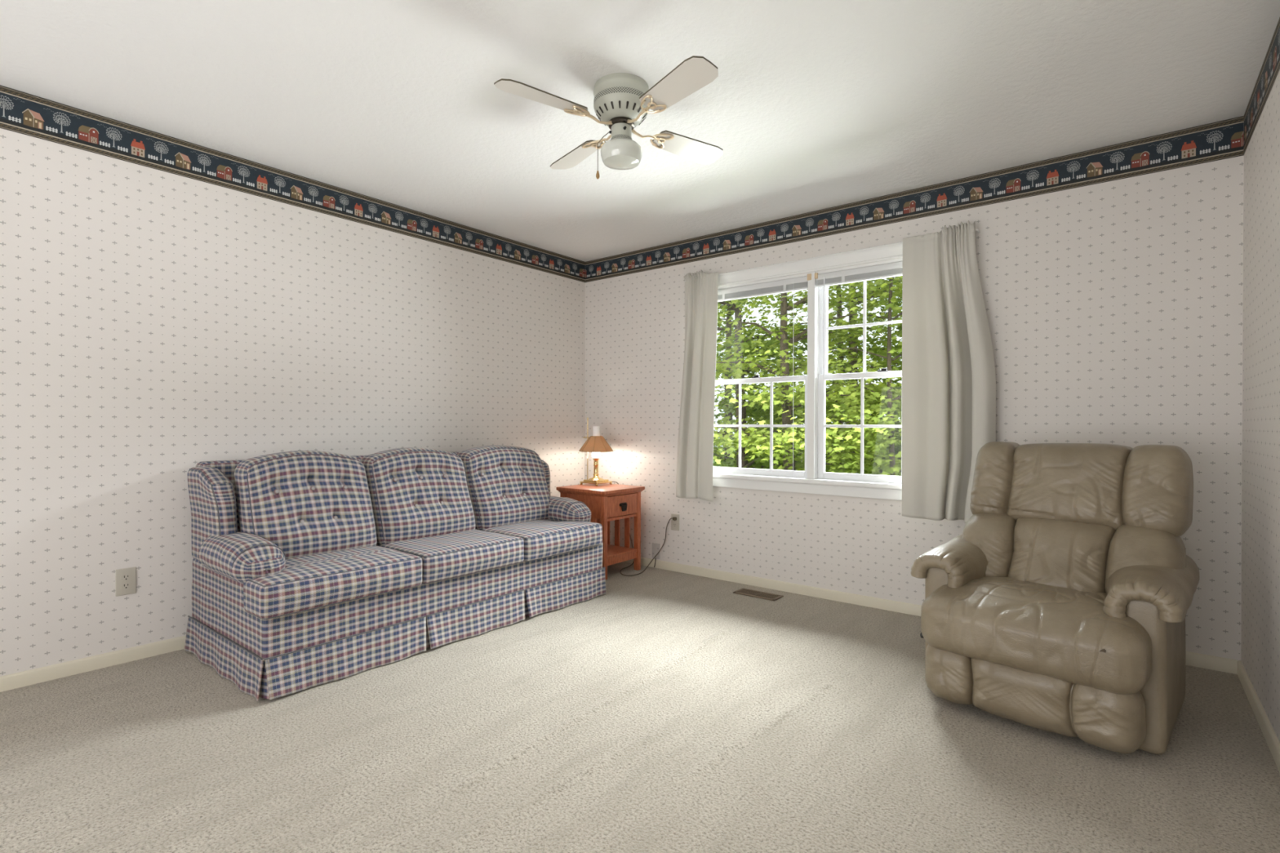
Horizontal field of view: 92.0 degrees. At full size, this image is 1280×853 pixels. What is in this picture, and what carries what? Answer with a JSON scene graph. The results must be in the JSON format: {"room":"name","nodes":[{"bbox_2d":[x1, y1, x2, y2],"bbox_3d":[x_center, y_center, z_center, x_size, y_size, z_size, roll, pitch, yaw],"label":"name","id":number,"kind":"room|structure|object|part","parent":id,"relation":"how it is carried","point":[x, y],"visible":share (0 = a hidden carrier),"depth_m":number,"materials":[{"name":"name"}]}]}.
{"room":"living room","nodes":[
{"label":"living room","id":0,"kind":"room"},
{"bbox_2d":[0,86,585,676],"bbox_3d":[-3.004,-0.153,2.058,0.140,2.440,8.290,0,0,38],"label":"wall","id":1,"kind":"structure","parent":0,"point":[155,325],"depth_m":2.97,"materials":[{"name":"paper"}]},
{"bbox_2d":[0,635,186,692],"bbox_3d":[-1.935,1.038,3.290,0.013,0.060,4.750,0,0,38],"label":"baseboard","id":2,"kind":"structure","parent":1,"relation":"attached to","point":[14,681],"depth_m":2.69,"materials":[{"name":"beige paint"}]},
{"bbox_2d":[115,567,136,596],"bbox_3d":[-2.327,0.702,2.797,0.008,0.120,0.073,0,0,38],"label":"outlet","id":3,"kind":"object","parent":1,"relation":"attached to","point":[126,578],"visible":1,"depth_m":2.79,"materials":[{"name":"beige plastic"}]},
{"bbox_2d":[121,582,130,589],"bbox_3d":[-2.325,0.722,2.796,0.002,0.027,0.033,0,0,38],"label":"receptacle","id":4,"kind":"object","parent":3,"relation":"attached to","point":[124,585],"depth_m":2.79,"materials":[{"name":"grey plastic"}]},
{"bbox_2d":[121,573,130,580],"bbox_3d":[-2.325,0.683,2.796,0.002,0.027,0.033,0,0,38],"label":"receptacle","id":5,"kind":"object","parent":3,"relation":"attached to","point":[124,576],"depth_m":2.79,"materials":[{"name":"grey plastic"}]},
{"bbox_2d":[0,84,585,282],"bbox_3d":[-1.931,-1.286,3.287,0.002,0.173,4.749,0,0,38],"label":"trim","id":6,"kind":"structure","parent":1,"relation":"attached to","point":[20,112],"depth_m":3.16,"materials":[{"name":"black"}]},
{"bbox_2d":[0,561,1279,852],"bbox_3d":[-1.435,1.071,0.756,4.046,0.009,8.200,0,0,38],"label":"floor","id":7,"kind":"structure","parent":0,"point":[662,711],"depth_m":2.02,"materials":[{"name":"beige carpet"}]},
{"bbox_2d":[184,444,606,701],"bbox_3d":[-1.181,0.593,3.422,0.951,0.945,2.066,0,0,38],"label":"sofa","id":8,"kind":"object","parent":7,"relation":"on","point":[311,569],"visible":1,"depth_m":2.92,"materials":[{"name":"fabric"}]},
{"bbox_3d":[-1.797,0.717,2.775,0.712,0.197,0.171,0,0,38],"label":"panel","id":9,"kind":"part","parent":8,"relation":"part of","materials":[{"name":"fabric"}]},
{"bbox_3d":[-1.804,0.983,2.652,0.866,0.165,0.026,0,0,38],"label":"skirt panel","id":10,"kind":"part","parent":8,"relation":"part of","materials":[{"name":"fabric"}]},
{"bbox_3d":[-1.706,0.558,2.651,0.549,0.177,0.206,0,0,38],"label":"arm","id":11,"kind":"part","parent":8,"relation":"part of","materials":[{"name":"fabric"}]},
{"bbox_2d":[233,451,376,559],"bbox_3d":[-1.602,0.377,2.999,0.338,0.509,0.584,0,0,38],"label":"cushion","id":12,"kind":"object","parent":8,"relation":"on","point":[305,504],"depth_m":2.91,"materials":[{"name":"fabric"}]},
{"bbox_3d":[-1.495,0.538,3.686,0.130,0.740,1.933,0,0,38],"label":"frame","id":13,"kind":"part","parent":8,"relation":"part of","materials":[{"name":"fabric"}]},
{"bbox_2d":[244,545,422,619],"bbox_3d":[-1.443,0.676,2.803,0.586,0.167,0.692,0,0,38],"label":"seat cushion","id":14,"kind":"object","parent":8,"relation":"on","point":[313,583],"depth_m":2.61,"materials":[{"name":"fabric"}]},
{"bbox_3d":[-1.228,0.985,2.659,0.030,0.165,0.696,0,0,38],"label":"skirt panel","id":15,"kind":"part","parent":8,"relation":"part of","materials":[{"name":"fabric"}]},
{"bbox_3d":[-1.182,0.834,3.438,0.869,0.216,1.980,0,0,38],"label":"rail","id":16,"kind":"part","parent":8,"relation":"part of","materials":[{"name":"fabric"}]},
{"bbox_2d":[360,447,475,544],"bbox_3d":[-1.232,0.375,3.465,0.341,0.510,0.600,0,0,38],"label":"cushion","id":17,"kind":"object","parent":8,"relation":"on","point":[416,493],"depth_m":3.36,"materials":[{"name":"fabric"}]},
{"bbox_2d":[375,529,524,582],"bbox_3d":[-1.034,0.676,3.315,0.588,0.166,0.619,0,0,38],"label":"seat cushion","id":18,"kind":"object","parent":8,"relation":"on","point":[447,556],"depth_m":3.16,"materials":[{"name":"fabric"}]},
{"bbox_3d":[-0.820,0.985,3.170,0.032,0.165,0.603,0,0,38],"label":"skirt panel","id":19,"kind":"part","parent":8,"relation":"part of","materials":[{"name":"fabric"}]},
{"bbox_2d":[457,444,549,530],"bbox_3d":[-0.854,0.377,3.942,0.341,0.509,0.612,0,0,38],"label":"cushion","id":20,"kind":"object","parent":8,"relation":"on","point":[507,485],"depth_m":3.83,"materials":[{"name":"fabric"}]},
{"bbox_2d":[480,519,602,561],"bbox_3d":[-0.643,0.676,3.809,0.584,0.166,0.641,0,0,38],"label":"seat cushion","id":21,"kind":"object","parent":8,"relation":"on","point":[544,540],"depth_m":3.64,"materials":[{"name":"fabric"}]},
{"bbox_3d":[-0.420,0.985,3.673,0.034,0.165,0.658,0,0,38],"label":"skirt panel","id":22,"kind":"part","parent":8,"relation":"part of","materials":[{"name":"fabric"}]},
{"bbox_3d":[-0.550,0.558,4.108,0.549,0.180,0.207,0,0,38],"label":"arm","id":23,"kind":"part","parent":8,"relation":"part of","materials":[{"name":"fabric"}]},
{"bbox_2d":[555,483,644,579],"bbox_3d":[-0.291,0.758,4.587,0.477,0.621,0.455,0,0,38],"label":"end table","id":24,"kind":"object","parent":7,"relation":"on","point":[606,502],"visible":0.73,"depth_m":4.46,"materials":[{"name":"red wood"}]},
{"bbox_3d":[-0.563,0.778,4.564,0.038,0.580,0.038,0,0,38],"label":"leg","id":25,"kind":"part","parent":24,"relation":"part of","materials":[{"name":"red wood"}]},
{"bbox_2d":[578,417,618,486],"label":"table lamp","id":26,"kind":"object","parent":24,"relation":"on","point":[596,443],"depth_m":4.70,"materials":[{"name":"gold metal"}]},
{"bbox_3d":[-0.403,0.167,4.755,0.071,0.480,0.014,0,0,18],"label":"height rod","id":27,"kind":"part","parent":26,"relation":"part of","materials":[{"name":"gold metal"}]},
{"bbox_3d":[-0.336,0.133,4.734,0.244,0.116,0.244,0,0,-18],"label":"lamp shade","id":28,"kind":"part","parent":26,"relation":"part of","materials":[{"name":"beige"}]},
{"bbox_3d":[-0.252,0.779,4.317,0.038,0.580,0.038,0,0,38],"label":"leg","id":29,"kind":"part","parent":24,"relation":"part of","materials":[{"name":"red wood"}]},
{"bbox_2d":[607,544,636,559],"bbox_3d":[-0.292,0.919,4.588,0.421,0.018,0.351,0,0,38],"label":"shelf","id":30,"kind":"object","parent":24,"relation":"attached to","point":[614,552],"depth_m":4.54,"materials":[{"name":"red wood"}]},
{"bbox_3d":[-0.138,0.952,4.466,0.022,0.052,0.339,0,0,38],"label":"shelf rail","id":31,"kind":"part","parent":24,"relation":"part of","materials":[{"name":"red wood"}]},
{"bbox_3d":[-0.265,0.568,4.566,0.363,0.148,0.331,0,0,38],"label":"drawer","id":32,"kind":"part","parent":24,"relation":"part of","materials":[{"name":"red wood"}]},
{"bbox_3d":[-0.139,0.657,4.466,0.024,0.020,0.339,0,0,38],"label":"drawer rail","id":33,"kind":"part","parent":24,"relation":"part of","materials":[{"name":"red wood"}]},
{"bbox_3d":[-0.116,0.580,4.448,0.018,0.059,0.081,0,0,38],"label":"drawer pull","id":34,"kind":"part","parent":24,"relation":"part of","materials":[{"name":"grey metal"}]},
{"bbox_3d":[-0.019,0.779,4.611,0.038,0.580,0.038,0,0,38],"label":"leg","id":35,"kind":"part","parent":24,"relation":"part of","materials":[{"name":"red wood"}]},
{"bbox_2d":[733,587,783,600],"bbox_3d":[0.752,1.070,3.939,0.292,0.007,0.128,0,0,38],"label":"floor vent","id":36,"kind":"object","parent":7,"relation":"in","point":[746,592],"visible":1,"depth_m":3.93,"materials":[{"name":"brown metal"}]},
{"bbox_2d":[737,589,778,599],"bbox_3d":[0.752,1.071,3.939,0.256,0.004,0.096,0,0,38],"label":"grille","id":37,"kind":"object","parent":36,"relation":"attached to","point":[750,593],"depth_m":3.94,"materials":[{"name":"brown metal"}]},
{"bbox_2d":[911,441,1199,754],"bbox_3d":[1.617,0.574,2.445,0.909,1.006,0.852,0,0,-44],"label":"recliner","id":38,"kind":"object","parent":7,"relation":"on","point":[1061,604],"visible":1,"depth_m":2.28,"materials":[{"name":"beige leather"}]},
{"bbox_3d":[1.425,0.812,2.709,0.631,0.518,0.124,0,0,-44],"label":"arm panel","id":39,"kind":"part","parent":38,"relation":"part of","materials":[{"name":"beige leather"}]},
{"bbox_2d":[921,576,1151,694],"bbox_3d":[1.482,0.736,2.314,0.533,0.253,0.694,0,0,-44],"label":"seat cushion","id":40,"kind":"object","parent":38,"relation":"on","point":[1059,636],"depth_m":2.13,"materials":[{"name":"beige leather"}]},
{"bbox_3d":[1.697,0.533,2.491,0.357,0.328,0.744,0,0,-44],"label":"backrest","id":41,"kind":"part","parent":38,"relation":"part of","materials":[{"name":"beige leather"}]},
{"bbox_3d":[1.874,0.815,2.248,0.633,0.520,0.123,0,0,-44],"label":"arm panel","id":42,"kind":"part","parent":38,"relation":"part of","materials":[{"name":"beige leather"}]},
{"bbox_2d":[0,0,1279,262],"bbox_3d":[-1.399,-1.425,0.785,4.226,0.120,8.290,0,0,38],"label":"ceiling","id":43,"kind":"structure","parent":0,"point":[811,105],"depth_m":2.46,"materials":[{"name":"white paint"}]},
{"bbox_2d":[493,55,723,178],"bbox_3d":[-0.075,-1.179,2.491,0.794,0.372,0.794,0,0,9],"label":"ceiling fan","id":44,"kind":"object","parent":43,"relation":"hanging from","point":[622,101],"visible":1,"depth_m":2.41,"materials":[{"name":"white metal"}]},
{"bbox_3d":[-0.361,-1.217,2.283,0.352,0.033,0.125,0,0,-36],"label":"blade","id":45,"kind":"part","parent":44,"relation":"part of","materials":[{"name":"white wood"}]},
{"bbox_3d":[-0.283,-1.218,2.778,0.125,0.033,0.352,0,0,-36],"label":"blade","id":46,"kind":"part","parent":44,"relation":"part of","materials":[{"name":"white wood"}]},
{"bbox_3d":[-0.147,-1.107,2.482,0.048,0.159,0.003,0,0,-8],"label":"pull chain","id":47,"kind":"part","parent":44,"relation":"part of","materials":[{"name":"brown metal"}]},
{"bbox_3d":[-0.075,-1.095,2.492,0.169,0.096,0.169,0,0,38],"label":"lamp shade","id":48,"kind":"part","parent":44,"relation":"part of","materials":[{"name":"white glass"}]},
{"bbox_3d":[0.133,-1.215,2.205,0.125,0.033,0.352,0,0,-36],"label":"blade","id":49,"kind":"part","parent":44,"relation":"part of","materials":[{"name":"white wood"}]},
{"bbox_3d":[0.212,-1.216,2.699,0.352,0.033,0.125,0,0,-36],"label":"blade","id":50,"kind":"part","parent":44,"relation":"part of","materials":[{"name":"white wood"}]},
{"bbox_2d":[584,124,1244,661],"bbox_3d":[1.129,-0.144,3.980,3.946,2.440,0.140,0,0,38],"label":"wall","id":51,"kind":"structure","parent":0,"point":[1114,308],"depth_m":3.14,"materials":[{"name":"paper"}]},
{"bbox_2d":[652,542,659,567],"bbox_3d":[0.116,0.976,4.683,0.072,0.181,0.020,0,0,38],"label":"wall plate","id":52,"kind":"object","parent":51,"relation":"attached to","point":[655,547],"visible":1,"depth_m":4.68,"materials":[{"name":"plastic"}]},
{"bbox_2d":[671,513,679,530],"bbox_3d":[0.260,0.709,4.576,0.073,0.120,0.008,0,0,38],"label":"outlet","id":53,"kind":"object","parent":51,"relation":"attached to","point":[674,524],"visible":1,"depth_m":4.57,"materials":[{"name":"beige plastic"}]},
{"bbox_2d":[619,517,676,576],"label":"power cord","id":54,"kind":"object","parent":53,"relation":"attached to","point":[673,518],"depth_m":4.60,"materials":[{"name":"black plastic"}]},
{"bbox_3d":[-0.024,0.743,4.652,0.387,0.654,0.427,0,0,-29],"label":"cord","id":55,"kind":"part","parent":54,"relation":"part of","materials":[{"name":"brown plastic"}]},
{"bbox_2d":[712,243,902,500],"bbox_3d":[1.132,-0.320,3.974,1.860,1.490,0.207,0,0,38],"label":"window","id":56,"kind":"structure","parent":51,"relation":"in","point":[815,479],"depth_m":3.92,"materials":[{"name":"white paint"}]},
{"bbox_3d":[0.793,0.001,4.228,0.796,0.667,0.032,0,0,38],"label":"sash","id":57,"kind":"part","parent":56,"relation":"part of","materials":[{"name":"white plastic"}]},
{"bbox_2d":[717,275,808,475],"bbox_3d":[0.762,-0.321,4.189,0.794,1.280,0.042,0,0,38],"label":"mini blind","id":58,"kind":"object","parent":56,"relation":"attached to","point":[800,283],"visible":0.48,"depth_m":4.11,"materials":[{"name":"white"}]},
{"bbox_3d":[0.767,-0.886,4.191,0.784,0.012,0.027,0,0,38],"label":"rail","id":59,"kind":"part","parent":58,"relation":"part of","materials":[{"name":"white"}]},
{"bbox_3d":[1.084,-0.352,3.913,1.816,1.425,0.022,0,0,38],"label":"casing","id":60,"kind":"part","parent":56,"relation":"part of","materials":[{"name":"white paint"}]},
{"bbox_3d":[1.479,-0.624,3.731,0.716,0.587,0.006,0,0,38],"label":"pane","id":61,"kind":"part","parent":56,"relation":"part of","materials":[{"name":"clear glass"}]},
{"bbox_2d":[815,261,902,381],"bbox_3d":[1.425,-0.620,3.661,0.794,0.675,0.044,0,0,38],"label":"mini blind","id":62,"kind":"object","parent":56,"relation":"attached to","point":[895,268],"visible":0.59,"depth_m":3.75,"materials":[{"name":"white"}]},
{"bbox_3d":[1.430,-0.886,3.666,0.784,0.012,0.027,0,0,38],"label":"rail","id":63,"kind":"part","parent":62,"relation":"part of","materials":[{"name":"white"}]},
{"bbox_3d":[1.454,0.005,3.704,0.796,0.667,0.032,0,0,38],"label":"sash","id":64,"kind":"part","parent":56,"relation":"part of","materials":[{"name":"white plastic"}]},
{"bbox_3d":[1.479,-0.627,3.731,0.796,0.661,0.032,0,0,38],"label":"sash","id":65,"kind":"part","parent":56,"relation":"part of","materials":[{"name":"white plastic"}]},
{"bbox_2d":[719,228,979,275],"bbox_3d":[1.079,-1.052,3.890,1.878,0.013,0.056,0,0,38],"label":"curtain rod","id":66,"kind":"object","parent":51,"relation":"attached to","point":[978,230],"visible":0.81,"depth_m":3.83,"materials":[{"name":"white paint"}]},
{"bbox_2d":[675,269,719,501],"bbox_3d":[0.391,-0.289,4.367,0.366,1.614,0.072,0,0,38],"label":"curtain","id":67,"kind":"object","parent":66,"relation":"hanging from","point":[695,458],"visible":1,"depth_m":4.33,"materials":[{"name":"white fabric"}]},
{"bbox_2d":[902,220,995,523],"bbox_3d":[1.663,-0.291,3.352,0.463,1.608,0.101,0,0,38],"label":"curtain","id":68,"kind":"object","parent":66,"relation":"hanging from","point":[948,375],"visible":0.97,"depth_m":3.35,"materials":[{"name":"white fabric"}]},
{"bbox_2d":[585,115,1244,282],"bbox_3d":[1.089,-1.278,3.922,3.944,0.173,0.002,0,0,38],"label":"trim","id":69,"kind":"structure","parent":51,"relation":"attached to","point":[1220,140],"depth_m":3.38,"materials":[{"name":"black paper"}]},
{"bbox_2d":[622,557,1237,674],"bbox_3d":[1.078,1.046,3.923,3.920,0.060,0.013,0,0,38],"label":"baseboard","id":70,"kind":"structure","parent":51,"relation":"attached to","point":[1191,659],"depth_m":3.84,"materials":[{"name":"beige paint"}]},
{"bbox_2d":[1240,69,1279,742],"bbox_3d":[0.197,-0.137,-0.482,0.140,2.440,8.290,0,0,38],"label":"wall","id":71,"kind":"structure","parent":0,"point":[1260,468],"depth_m":2.30,"materials":[{"name":"paper"}]},
{"bbox_2d":[1237,660,1279,773],"bbox_3d":[1.146,1.054,0.846,0.013,0.060,4.750,0,0,38],"label":"baseboard","id":72,"kind":"structure","parent":71,"relation":"attached to","point":[1272,740],"depth_m":2.23,"materials":[{"name":"beige paint"}]},
{"bbox_2d":[1243,17,1279,155],"bbox_3d":[1.157,-1.270,0.836,0.002,0.173,4.749,0,0,38],"label":"trim","id":73,"kind":"structure","parent":71,"relation":"attached to","point":[1270,68],"depth_m":2.30,"materials":[{"name":"black paper"}]},
{"label":"outside","id":74,"kind":"structure","parent":0,"visible":0},
{"bbox_2d":[713,446,798,466],"bbox_3d":[9.320,1.903,23.823,65.000,0.200,41.090,0,0,38],"label":"ground","id":75,"kind":"structure","parent":74,"point":[714,461],"depth_m":35.99,"materials":[{"name":"green plant"}]},
{"bbox_2d":[733,391,782,466],"bbox_3d":[5.184,0.215,25.879,2.936,3.398,2.340,0,0,38],"label":"shrub","id":76,"kind":"object","parent":75,"relation":"on","point":[751,421],"visible":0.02,"depth_m":25.45,"materials":[{"name":"green plant"}]},
{"bbox_2d":[713,293,805,459],"bbox_3d":[3.933,-2.154,23.189,6.885,7.912,7.228,0,0,-6],"label":"maple tree","id":77,"kind":"object","parent":75,"relation":"on","point":[771,298],"visible":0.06,"depth_m":22.69,"materials":[{"name":"green plant"}]},
{"bbox_2d":[713,299,831,467],"bbox_3d":[2.818,-2.041,18.911,6.635,7.700,7.024,0,0,16],"label":"maple tree","id":78,"kind":"object","parent":75,"relation":"on","point":[722,400],"visible":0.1,"depth_m":18.78,"materials":[{"name":"green plant"}]},
{"bbox_2d":[767,391,826,469],"bbox_3d":[6.240,0.222,24.124,2.936,3.398,2.340,0,0,-25],"label":"shrub","id":79,"kind":"object","parent":75,"relation":"on","point":[780,415],"visible":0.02,"depth_m":23.80,"materials":[{"name":"green plant"}]},
{"bbox_2d":[713,293,887,469],"bbox_3d":[2.514,-2.034,15.451,7.024,7.700,6.635,0,0,38],"label":"maple tree","id":80,"kind":"object","parent":75,"relation":"on","point":[744,464],"visible":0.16,"depth_m":15.25,"materials":[{"name":"green plant"}]},
{"bbox_2d":[713,386,901,473],"bbox_3d":[3.161,0.546,10.640,3.923,2.567,3.714,0,0,9],"label":"maple tree","id":81,"kind":"object","parent":75,"relation":"on","point":[868,444],"visible":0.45,"depth_m":10.15,"materials":[{"name":"green plant"}]},
{"bbox_2d":[713,275,902,473],"bbox_3d":[4.929,-2.024,14.661,6.635,7.700,7.024,0,0,31],"label":"maple tree","id":82,"kind":"object","parent":75,"relation":"on","point":[854,362],"visible":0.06,"depth_m":14.53,"materials":[{"name":"green plant"}]},
{"bbox_2d":[713,275,902,475],"bbox_3d":[3.068,-1.180,11.671,6.634,6.014,5.641,0,0,38],"label":"maple tree","id":83,"kind":"object","parent":75,"relation":"on","point":[785,395],"visible":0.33,"depth_m":11.29,"materials":[{"name":"green plant"}]},
{"bbox_2d":[737,275,902,475],"bbox_3d":[4.324,-1.464,11.168,5.520,6.589,5.308,0,0,30],"label":"maple tree","id":84,"kind":"object","parent":75,"relation":"on","point":[888,360],"visible":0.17,"depth_m":10.80,"materials":[{"name":"green plant"}]},
{"bbox_2d":[748,278,902,473],"bbox_3d":[5.740,-2.136,18.465,6.885,7.912,7.228,0,0,38],"label":"maple tree","id":85,"kind":"object","parent":75,"relation":"on","point":[858,286],"visible":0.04,"depth_m":18.23,"materials":[{"name":"green plant"}]},
{"bbox_2d":[803,280,902,451],"bbox_3d":[8.241,-2.124,16.987,7.228,7.912,6.885,0,0,1],"label":"maple tree","id":86,"kind":"object","parent":75,"relation":"on","point":[894,340],"visible":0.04,"depth_m":17.32,"materials":[{"name":"green plant"}]},
{"bbox_2d":[828,280,902,475],"bbox_3d":[6.775,-2.015,13.578,7.024,7.700,6.635,0,0,24],"label":"maple tree","id":87,"kind":"object","parent":75,"relation":"on","point":[900,328],"visible":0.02,"depth_m":13.67,"materials":[{"name":"green plant"}]},
{"bbox_2d":[859,382,901,471],"bbox_3d":[8.390,0.238,20.673,2.936,3.398,2.340,0,0,29],"label":"shrub","id":88,"kind":"object","parent":75,"relation":"on","point":[896,413],"visible":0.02,"depth_m":20.26,"materials":[{"name":"green plant"}]}
]}

